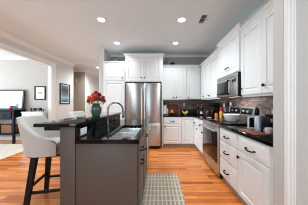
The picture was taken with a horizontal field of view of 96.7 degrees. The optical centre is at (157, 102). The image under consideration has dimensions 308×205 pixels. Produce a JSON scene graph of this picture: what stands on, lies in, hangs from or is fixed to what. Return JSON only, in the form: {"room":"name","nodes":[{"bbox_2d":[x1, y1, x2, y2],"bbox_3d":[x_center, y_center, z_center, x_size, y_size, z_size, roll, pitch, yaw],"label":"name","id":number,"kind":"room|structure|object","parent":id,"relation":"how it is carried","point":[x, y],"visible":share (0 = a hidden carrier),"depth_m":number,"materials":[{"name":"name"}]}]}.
{"room":"kitchen","nodes":[
{"label":"kitchen","id":0,"kind":"room"},
{"bbox_2d":[0,60,47,135],"bbox_3d":[-5.260,-0.150,4.660,3.480,2.800,0.120,0,0,0],"label":"wall","id":1,"kind":"structure","parent":0,"point":[14,74],"depth_m":4.60,"materials":[{"name":"paint"}]},
{"bbox_2d":[0,136,20,139],"bbox_3d":[-5.265,1.185,4.593,3.470,0.130,0.014,0,0,0],"label":"baseboard","id":2,"kind":"structure","parent":1,"relation":"attached to","point":[1,137],"depth_m":4.59,"materials":[{"name":"white paint"}]},
{"bbox_2d":[0,56,27,59],"bbox_3d":[-5.260,-1.500,4.558,3.480,0.099,0.085,0,0,0],"label":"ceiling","id":3,"kind":"structure","parent":1,"relation":"attached to","point":[1,57],"depth_m":4.57,"materials":[{"name":"white paint"}]},
{"bbox_2d":[34,86,45,99],"bbox_3d":[-3.950,-0.335,4.586,0.370,0.455,0.024,0,0,0],"label":"framed picture","id":4,"kind":"object","parent":1,"relation":"attached to","point":[39,91],"visible":1,"depth_m":4.59,"materials":[{"name":"black paper"}]},
{"bbox_2d":[38,89,41,96],"bbox_3d":[-3.950,-0.335,4.590,0.150,0.235,0.001,0,0,0],"label":"print","id":5,"kind":"object","parent":4,"relation":"attached to","point":[39,90],"depth_m":4.59},
{"bbox_2d":[0,36,98,119],"bbox_3d":[-3.458,-0.150,2.400,0.124,2.800,12.000,0,0,0],"label":"wall","id":6,"kind":"structure","parent":0,"point":[64,72],"depth_m":4.98,"materials":[{"name":"grey paint"}]},
{"bbox_2d":[0,42,55,120],"bbox_3d":[-3.446,-0.025,2.955,0.148,2.550,3.150,0,0,0],"label":"trim","id":7,"kind":"structure","parent":6,"relation":"attached to","point":[3,47],"depth_m":4.37,"materials":[{"name":"white paint"}]},
{"bbox_2d":[0,29,75,66],"bbox_3d":[-3.357,-1.500,1.055,0.085,0.099,8.910,0,0,0],"label":"trim","id":8,"kind":"structure","parent":6,"relation":"attached to","point":[4,34],"depth_m":3.63,"materials":[{"name":"white paint"}]},
{"bbox_2d":[60,83,69,103],"bbox_3d":[-3.387,-0.330,5.000,0.024,0.730,0.530,0,0,0],"label":"framed picture","id":9,"kind":"object","parent":6,"relation":"attached to","point":[64,88],"visible":1,"depth_m":4.97,"materials":[{"name":"black paper"}]},
{"bbox_2d":[61,85,68,101],"bbox_3d":[-3.390,-0.330,5.000,0.001,0.600,0.400,0,0,0],"label":"print","id":10,"kind":"object","parent":9,"relation":"attached to","point":[64,88],"depth_m":5.00},
{"bbox_2d":[85,70,98,77],"bbox_3d":[-3.357,-1.500,7.340,0.085,0.099,1.920,0,0,0],"label":"trim","id":11,"kind":"structure","parent":6,"relation":"attached to","point":[86,71],"depth_m":6.93,"materials":[{"name":"white paint"}]},
{"bbox_2d":[73,72,84,112],"bbox_3d":[-4.200,-0.150,6.440,1.600,2.800,0.120,0,0,0],"label":"wall","id":12,"kind":"structure","parent":0,"point":[79,87],"depth_m":6.38,"materials":[{"name":"beige paint"}]},
{"bbox_2d":[73,69,84,71],"bbox_3d":[-4.200,-1.500,6.338,1.600,0.099,0.085,0,0,0],"label":"trim","id":13,"kind":"structure","parent":12,"relation":"attached to","point":[74,70],"depth_m":6.33,"materials":[{"name":"white paint"}]},
{"bbox_2d":[99,49,109,111],"bbox_3d":[-1.610,-0.150,6.100,0.140,2.800,4.400,0,0,0],"label":"wall","id":14,"kind":"structure","parent":0,"point":[104,55],"depth_m":3.90,"materials":[{"name":"grey paint"}]},
{"bbox_2d":[0,140,243,204],"bbox_3d":[-2.000,1.300,2.450,10.200,0.100,12.100,0,0,0],"label":"floor","id":15,"kind":"structure","parent":0,"point":[200,185],"depth_m":2.27,"materials":[{"name":"brown wood"}]},
{"bbox_2d":[0,144,23,159],"bbox_3d":[-4.560,1.244,3.030,2.200,0.012,2.200,0,0,0],"label":"area rug","id":16,"kind":"object","parent":15,"relation":"on","point":[6,150],"visible":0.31,"depth_m":3.61,"materials":[{"name":"beige carpet"}]},
{"bbox_2d":[0,110,25,143],"bbox_3d":[-5.250,0.735,4.363,1.720,1.030,0.424,0,0,0],"label":"sideboard","id":17,"kind":"object","parent":15,"relation":"on","point":[12,115],"visible":0.79,"depth_m":4.20,"materials":[{"name":"blue paint"}]},
{"bbox_2d":[1,124,18,132],"bbox_3d":[-4.720,0.808,4.390,0.320,0.260,0.260,0,0,0],"label":"wicker basket","id":18,"kind":"object","parent":17,"relation":"on","point":[5,128],"visible":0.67,"depth_m":4.26,"materials":[{"name":"brown wicker"}]},
{"bbox_2d":[0,132,19,134],"bbox_3d":[-5.250,0.960,4.380,1.568,0.041,0.370,0,0,0],"label":"shelf","id":19,"kind":"object","parent":17,"relation":"attached to","point":[12,133],"depth_m":4.22,"materials":[{"name":"black paint"}]},
{"bbox_2d":[0,90,24,109],"bbox_3d":[-5.020,-0.111,4.516,1.200,0.660,0.082,0,0,0],"label":"television","id":20,"kind":"object","parent":17,"relation":"on","point":[8,98],"visible":1,"depth_m":4.52,"materials":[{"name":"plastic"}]},
{"bbox_2d":[21,111,47,118],"bbox_3d":[-3.900,0.762,4.405,0.670,0.975,0.350,0,0,0],"label":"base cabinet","id":21,"kind":"object","parent":15,"relation":"on","point":[45,113],"visible":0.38,"depth_m":4.25,"materials":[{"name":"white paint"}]},
{"bbox_2d":[16,115,59,204],"bbox_3d":[-1.355,0.707,1.751,0.637,1.093,0.531,0,0,-11],"label":"bar stool","id":22,"kind":"object","parent":15,"relation":"on","point":[37,143],"visible":0.76,"depth_m":1.54,"materials":[{"name":"beige fabric"}]},
{"bbox_2d":[49,137,59,153],"bbox_3d":[-1.295,0.539,1.763,0.515,0.128,0.376,0,0,-11],"label":"seat cushion","id":23,"kind":"object","parent":22,"relation":"on","point":[57,139],"depth_m":1.65,"materials":[{"name":"beige fabric"}]},
{"bbox_2d":[68,111,85,117],"bbox_3d":[-1.296,0.707,2.560,0.637,1.093,0.531,0,0,0],"label":"bar stool","id":24,"kind":"object","parent":15,"relation":"on","point":[75,113],"visible":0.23,"depth_m":2.60,"materials":[{"name":"beige fabric"}]},
{"bbox_2d":[44,123,147,204],"bbox_3d":[-0.616,0.740,2.080,0.957,1.020,1.540,0,0,0],"label":"kitchen island","id":25,"kind":"object","parent":15,"relation":"on","point":[90,174],"visible":0.73,"depth_m":1.32,"materials":[{"name":"grey paint"}]},
{"bbox_2d":[33,112,120,126],"bbox_3d":[-0.975,0.212,2.085,0.405,0.035,1.590,0,0,0],"label":"island countertop","id":26,"kind":"structure","parent":25,"relation":"on","point":[77,121],"depth_m":1.50,"materials":[{"name":"black stone"}]},
{"bbox_2d":[90,103,101,116],"bbox_3d":[-0.895,0.100,1.980,0.156,0.190,0.156,0,0,0],"label":"vase","id":27,"kind":"object","parent":26,"relation":"on","point":[95,109],"visible":0.97,"depth_m":1.93,"materials":[{"name":"green ceramic"}]},
{"bbox_2d":[75,114,119,138],"bbox_3d":[-0.789,0.287,2.081,0.008,0.114,1.538,0,0,0],"label":"granite upstand","id":28,"kind":"object","parent":25,"relation":"attached to","point":[93,126],"visible":0.86,"depth_m":1.71,"materials":[{"name":"black stone"}]},
{"bbox_2d":[80,127,86,135],"bbox_3d":[-0.782,0.295,1.445,0.006,0.072,0.120,0,0,0],"label":"power outlet","id":29,"kind":"object","parent":28,"relation":"attached to","point":[83,131],"visible":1,"depth_m":1.44,"materials":[{"name":"white plastic"}]},
{"bbox_2d":[75,119,149,143],"bbox_3d":[-0.479,0.365,2.080,0.611,0.040,1.580,0,0,0],"label":"island countertop","id":30,"kind":"structure","parent":25,"relation":"on","point":[102,135],"depth_m":1.51,"materials":[{"name":"black stone"}]},
{"bbox_2d":[106,102,124,127],"bbox_3d":[-0.589,0.164,1.861,0.258,0.361,0.094,0,0,0],"label":"faucet","id":31,"kind":"object","parent":30,"relation":"on","point":[110,104],"visible":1,"depth_m":1.87,"materials":[{"name":"silver metal"}]},
{"bbox_2d":[110,128,140,137],"bbox_3d":[-0.385,0.488,1.745,0.304,0.204,0.754,0,0,0],"label":"sink","id":32,"kind":"object","parent":30,"relation":"in","point":[125,132],"visible":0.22,"depth_m":1.79,"materials":[{"name":"metal"}]},
{"bbox_2d":[147,124,150,169],"bbox_3d":[-0.166,0.767,2.515,0.065,0.755,0.600,0,0,0],"label":"dishwasher","id":33,"kind":"object","parent":25,"relation":"in","point":[148,128],"visible":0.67,"depth_m":2.35,"materials":[{"name":"metal"}]},
{"bbox_2d":[103,61,125,119],"bbox_3d":[-1.227,0.045,4.111,0.618,2.410,0.641,0,0,0],"label":"pantry cabinet","id":34,"kind":"object","parent":15,"relation":"on","point":[114,84],"visible":0.64,"depth_m":3.82,"materials":[{"name":"white paint"}]},
{"bbox_2d":[126,83,160,147],"bbox_3d":[-0.399,0.353,4.030,0.934,1.770,0.780,0,0,0],"label":"refrigerator","id":35,"kind":"object","parent":15,"relation":"on","point":[143,101],"visible":0.69,"depth_m":3.70,"materials":[{"name":"silver metal"}]},
{"bbox_2d":[161,82,162,147],"bbox_3d":[0.121,0.330,4.136,0.038,1.841,0.591,0,0,0],"label":"panel","id":36,"kind":"object","parent":15,"relation":"on","point":[162,82],"visible":1,"depth_m":3.84,"materials":[{"name":"white paint"}]},
{"bbox_2d":[142,174,185,204],"bbox_3d":[0.055,1.244,1.650,0.580,0.010,1.500,0,0,0],"label":"runner rug","id":37,"kind":"object","parent":15,"relation":"on","point":[160,189],"visible":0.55,"depth_m":1.94,"materials":[{"name":"beige carpet"}]},
{"bbox_2d":[163,117,181,146],"bbox_3d":[0.403,0.818,4.104,0.515,0.864,0.652,0,0,0],"label":"base cabinet","id":38,"kind":"object","parent":15,"relation":"on","point":[172,126],"visible":0.94,"depth_m":3.82,"materials":[{"name":"white paint"}]},
{"bbox_2d":[181,117,195,146],"bbox_3d":[1.144,0.818,4.125,0.964,0.864,0.610,0,0,0],"label":"base cabinet","id":39,"kind":"object","parent":15,"relation":"on","point":[187,122],"visible":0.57,"depth_m":3.82,"materials":[{"name":"white paint"}]},
{"bbox_2d":[163,114,223,119],"bbox_3d":[0.882,0.365,3.731,1.477,0.040,1.401,0,0,0],"label":"countertop","id":40,"kind":"structure","parent":39,"relation":"on","point":[199,116],"depth_m":3.81,"materials":[{"name":"black stone"}]},
{"bbox_2d":[163,105,166,114],"bbox_3d":[0.205,0.179,4.120,0.110,0.330,0.110,0,0,0],"label":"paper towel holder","id":41,"kind":"object","parent":40,"relation":"on","point":[164,106],"visible":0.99,"depth_m":4.08,"materials":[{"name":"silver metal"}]},
{"bbox_2d":[167,104,177,113],"bbox_3d":[0.470,0.194,4.378,0.340,0.298,0.064,0,0,0],"label":"cutting board","id":42,"kind":"object","parent":40,"relation":"on","point":[174,107],"visible":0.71,"depth_m":4.37,"materials":[{"name":"red wood"}]},
{"bbox_2d":[180,109,196,113],"bbox_3d":[0.960,0.270,4.280,0.480,0.150,0.240,0,0,0],"label":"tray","id":43,"kind":"object","parent":40,"relation":"on","point":[190,111],"visible":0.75,"depth_m":4.20,"materials":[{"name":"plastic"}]},
{"bbox_2d":[205,109,210,116],"bbox_3d":[1.240,0.247,3.400,0.140,0.195,0.140,0,0,0],"label":"canister","id":44,"kind":"object","parent":40,"relation":"on","point":[207,112],"visible":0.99,"depth_m":3.35,"materials":[{"name":"red ceramic"}]},
{"bbox_2d":[208,103,219,116],"bbox_3d":[1.419,0.172,3.520,0.262,0.345,0.180,0,0,0],"label":"coffee maker","id":45,"kind":"object","parent":40,"relation":"on","point":[216,106],"visible":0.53,"depth_m":3.44,"materials":[{"name":"black plastic"}]},
{"bbox_2d":[219,107,222,117],"bbox_3d":[1.420,0.212,3.085,0.080,0.265,0.079,0,0,0],"label":"sauce bottle","id":46,"kind":"object","parent":40,"relation":"on","point":[221,109],"visible":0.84,"depth_m":3.06,"materials":[{"name":"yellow plastic"}]},
{"bbox_2d":[193,117,199,151],"bbox_3d":[1.289,0.818,3.637,0.662,0.864,0.400,0,0,0],"label":"base cabinet","id":47,"kind":"object","parent":15,"relation":"on","point":[195,122],"visible":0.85,"depth_m":3.58,"materials":[{"name":"white paint"}]},
{"bbox_2d":[198,119,202,154],"bbox_3d":[1.289,0.818,3.232,0.662,0.864,0.405,0,0,0],"label":"base cabinet","id":48,"kind":"object","parent":15,"relation":"on","point":[200,128],"visible":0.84,"depth_m":3.23,"materials":[{"name":"white paint"}]},
{"bbox_2d":[200,106,255,177],"bbox_3d":[1.266,0.647,2.631,0.698,1.165,0.786,0,0,0],"label":"range","id":49,"kind":"object","parent":15,"relation":"on","point":[211,129],"visible":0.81,"depth_m":2.50,"materials":[{"name":"silver metal"}]},
{"bbox_2d":[203,118,247,124],"bbox_3d":[1.275,0.346,2.631,0.570,0.016,0.786,0,0,0],"label":"cooktop","id":50,"kind":"object","parent":49,"relation":"in","point":[215,121],"depth_m":2.50,"materials":[{"name":"black glass"}]},
{"bbox_2d":[223,114,239,121],"bbox_3d":[1.350,0.272,2.520,0.280,0.130,0.280,0,0,0],"label":"mixing bowl","id":51,"kind":"object","parent":49,"relation":"on","point":[228,117],"visible":1,"depth_m":2.43,"materials":[{"name":"white ceramic"}]},
{"bbox_2d":[220,128,241,200],"bbox_3d":[1.289,0.818,1.980,0.662,0.864,0.505,0,0,0],"label":"base cabinet","id":52,"kind":"object","parent":15,"relation":"on","point":[229,139],"visible":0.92,"depth_m":1.91,"materials":[{"name":"white paint"}]},
{"bbox_2d":[236,135,272,204],"bbox_3d":[1.289,0.818,1.464,0.662,0.864,0.525,0,0,0],"label":"base cabinet","id":53,"kind":"object","parent":15,"relation":"on","point":[255,159],"visible":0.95,"depth_m":1.42,"materials":[{"name":"white paint"}]},
{"bbox_2d":[219,124,272,146],"bbox_3d":[1.306,0.365,1.714,0.631,0.040,1.039,0,0,0],"label":"countertop","id":54,"kind":"structure","parent":53,"relation":"on","point":[267,140],"depth_m":1.59,"materials":[{"name":"black stone"}]},
{"bbox_2d":[247,117,253,128],"bbox_3d":[1.245,0.262,1.815,0.120,0.165,0.070,0,0,0],"label":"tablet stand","id":55,"kind":"object","parent":54,"relation":"on","point":[250,119],"visible":0.68,"depth_m":1.80,"materials":[{"name":"plastic"}]},
{"bbox_2d":[237,129,269,135],"bbox_3d":[1.100,0.338,1.600,0.170,0.014,0.320,0,0,0],"label":"cutting board","id":56,"kind":"object","parent":54,"relation":"on","point":[249,131],"visible":1,"depth_m":1.53,"materials":[{"name":"red wood"}]},
{"bbox_2d":[254,107,259,115],"bbox_3d":[1.430,0.204,1.980,0.060,0.280,0.059,0,0,0],"label":"pepper mill","id":57,"kind":"object","parent":54,"relation":"on","point":[256,111],"visible":0.61,"depth_m":1.96,"materials":[{"name":"black plastic"}]},
{"bbox_2d":[254,116,261,131],"bbox_3d":[1.205,0.249,1.655,0.076,0.190,0.075,0,0,0],"label":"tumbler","id":58,"kind":"object","parent":54,"relation":"on","point":[257,119],"visible":0.86,"depth_m":1.63,"materials":[{"name":"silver metal"}]},
{"bbox_2d":[261,114,272,128],"bbox_3d":[1.425,0.241,1.748,0.130,0.206,0.144,0,0,0],"label":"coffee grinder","id":59,"kind":"object","parent":54,"relation":"on","point":[267,120],"visible":0.56,"depth_m":1.72,"materials":[{"name":"black plastic"}]},
{"bbox_2d":[264,127,272,133],"bbox_3d":[1.246,0.312,1.542,0.084,0.065,0.074,0,0,-37],"label":"mug","id":60,"kind":"object","parent":54,"relation":"on","point":[268,130],"visible":0.94,"depth_m":1.52,"materials":[{"name":"white ceramic"}]},
{"bbox_2d":[0,0,265,74],"bbox_3d":[-2.000,-1.600,2.450,10.200,0.100,12.100,0,0,0],"label":"ceiling","id":61,"kind":"structure","parent":0,"point":[70,30],"depth_m":2.71,"materials":[{"name":"paint"}]},
{"bbox_2d":[73,62,96,65],"bbox_3d":[-2.850,-1.538,5.450,0.700,0.024,0.540,0,0,0],"label":"attic hatch","id":62,"kind":"object","parent":61,"relation":"attached to","point":[78,63],"visible":0.99,"depth_m":5.31,"materials":[{"name":"white paint"}]},
{"bbox_2d":[96,17,105,22],"bbox_3d":[-1.053,-1.544,2.550,0.176,0.009,0.176,0,0,0],"label":"recessed light","id":63,"kind":"object","parent":61,"relation":"in","point":[99,19],"visible":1,"depth_m":2.53,"materials":[{"name":"white paint"}]},
{"bbox_2d":[177,17,186,22],"bbox_3d":[0.443,-1.544,2.550,0.176,0.009,0.176,0,0,0],"label":"recessed light","id":64,"kind":"object","parent":61,"relation":"in","point":[181,19],"visible":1,"depth_m":2.53,"materials":[{"name":"white paint"}]},
{"bbox_2d":[197,14,207,23],"bbox_3d":[0.820,-1.543,2.520,0.120,0.012,0.280,0,0,0],"label":"ceiling vent","id":65,"kind":"object","parent":61,"relation":"in","point":[203,17],"visible":1,"depth_m":2.50,"materials":[{"name":"metal"}]},
{"bbox_2d":[110,57,207,122],"bbox_3d":[0.105,-0.150,4.500,3.290,2.800,0.120,0,0,0],"label":"wall","id":66,"kind":"structure","parent":0,"point":[167,60],"depth_m":4.44,"materials":[{"name":"beige paint"}]},
{"bbox_2d":[123,53,164,83],"bbox_3d":[-0.386,-0.981,4.111,1.152,0.778,0.641,0,0,0],"label":"upper cabinet","id":67,"kind":"object","parent":66,"relation":"attached to","point":[143,68],"visible":0.97,"depth_m":3.82,"materials":[{"name":"white paint"}]},
{"bbox_2d":[110,55,208,56],"bbox_3d":[0.045,-1.514,4.415,3.170,0.069,0.050,0,0,0],"label":"trim","id":68,"kind":"structure","parent":66,"relation":"attached to","point":[110,55],"depth_m":4.42,"materials":[{"name":"white paint"}]},
{"bbox_2d":[163,65,186,99],"bbox_3d":[0.500,-0.610,4.245,0.710,1.050,0.371,0,0,0],"label":"upper cabinet","id":69,"kind":"object","parent":66,"relation":"attached to","point":[174,76],"visible":0.84,"depth_m":4.09,"materials":[{"name":"white paint"}]},
{"bbox_2d":[186,65,200,99],"bbox_3d":[1.242,-0.623,4.245,0.770,1.026,0.371,0,0,0],"label":"upper cabinet","id":70,"kind":"object","parent":66,"relation":"attached to","point":[193,72],"visible":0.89,"depth_m":4.09,"materials":[{"name":"white paint"}]},
{"bbox_2d":[209,0,307,204],"bbox_3d":[2.000,-0.150,2.768,2.000,2.800,3.345,0,0,0],"label":"wall","id":71,"kind":"structure","parent":0,"point":[278,5],"depth_m":1.09,"materials":[{"name":"grey paint"}]},
{"bbox_2d":[200,57,223,99],"bbox_3d":[1.431,-0.610,3.720,0.381,1.050,0.775,0,0,0],"label":"upper cabinet","id":72,"kind":"object","parent":71,"relation":"attached to","point":[205,65],"visible":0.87,"depth_m":3.69,"materials":[{"name":"white paint"}]},
{"bbox_2d":[209,48,220,99],"bbox_3d":[1.431,-0.610,3.088,0.381,1.050,0.485,0,0,0],"label":"upper cabinet","id":73,"kind":"object","parent":71,"relation":"attached to","point":[214,56],"visible":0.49,"depth_m":3.10,"materials":[{"name":"white paint"}]},
{"bbox_2d":[163,96,272,116],"bbox_3d":[0.887,0.117,2.817,1.484,0.454,3.244,0,0,0],"label":"backsplash","id":74,"kind":"structure","parent":71,"relation":"attached to","point":[264,104],"depth_m":2.98,"materials":[{"name":"tile"}]},
{"bbox_2d":[216,23,244,78],"bbox_3d":[1.415,-0.851,2.478,0.413,0.718,0.832,0,0,0],"label":"upper cabinet","id":75,"kind":"object","parent":71,"relation":"attached to","point":[229,51],"visible":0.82,"depth_m":2.37,"materials":[{"name":"white paint"}]},
{"bbox_2d":[217,72,241,97],"bbox_3d":[1.393,-0.295,2.477,0.455,0.379,0.722,0,0,0],"label":"microwave","id":76,"kind":"object","parent":75,"relation":"attached to","point":[229,86],"visible":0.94,"depth_m":2.32,"materials":[{"name":"silver metal"}]},
{"bbox_2d":[239,0,272,96],"bbox_3d":[1.431,-0.610,1.651,0.381,1.050,0.913,0,0,0],"label":"upper cabinet","id":77,"kind":"object","parent":71,"relation":"attached to","point":[257,32],"visible":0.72,"depth_m":1.73,"materials":[{"name":"white paint"}]},
{"bbox_2d":[284,0,295,204],"bbox_3d":[1.048,-0.150,1.084,0.085,2.800,0.022,0,0,0],"label":"trim","id":78,"kind":"structure","parent":71,"relation":"attached to","point":[289,5],"depth_m":1.07,"materials":[{"name":"white paint"}]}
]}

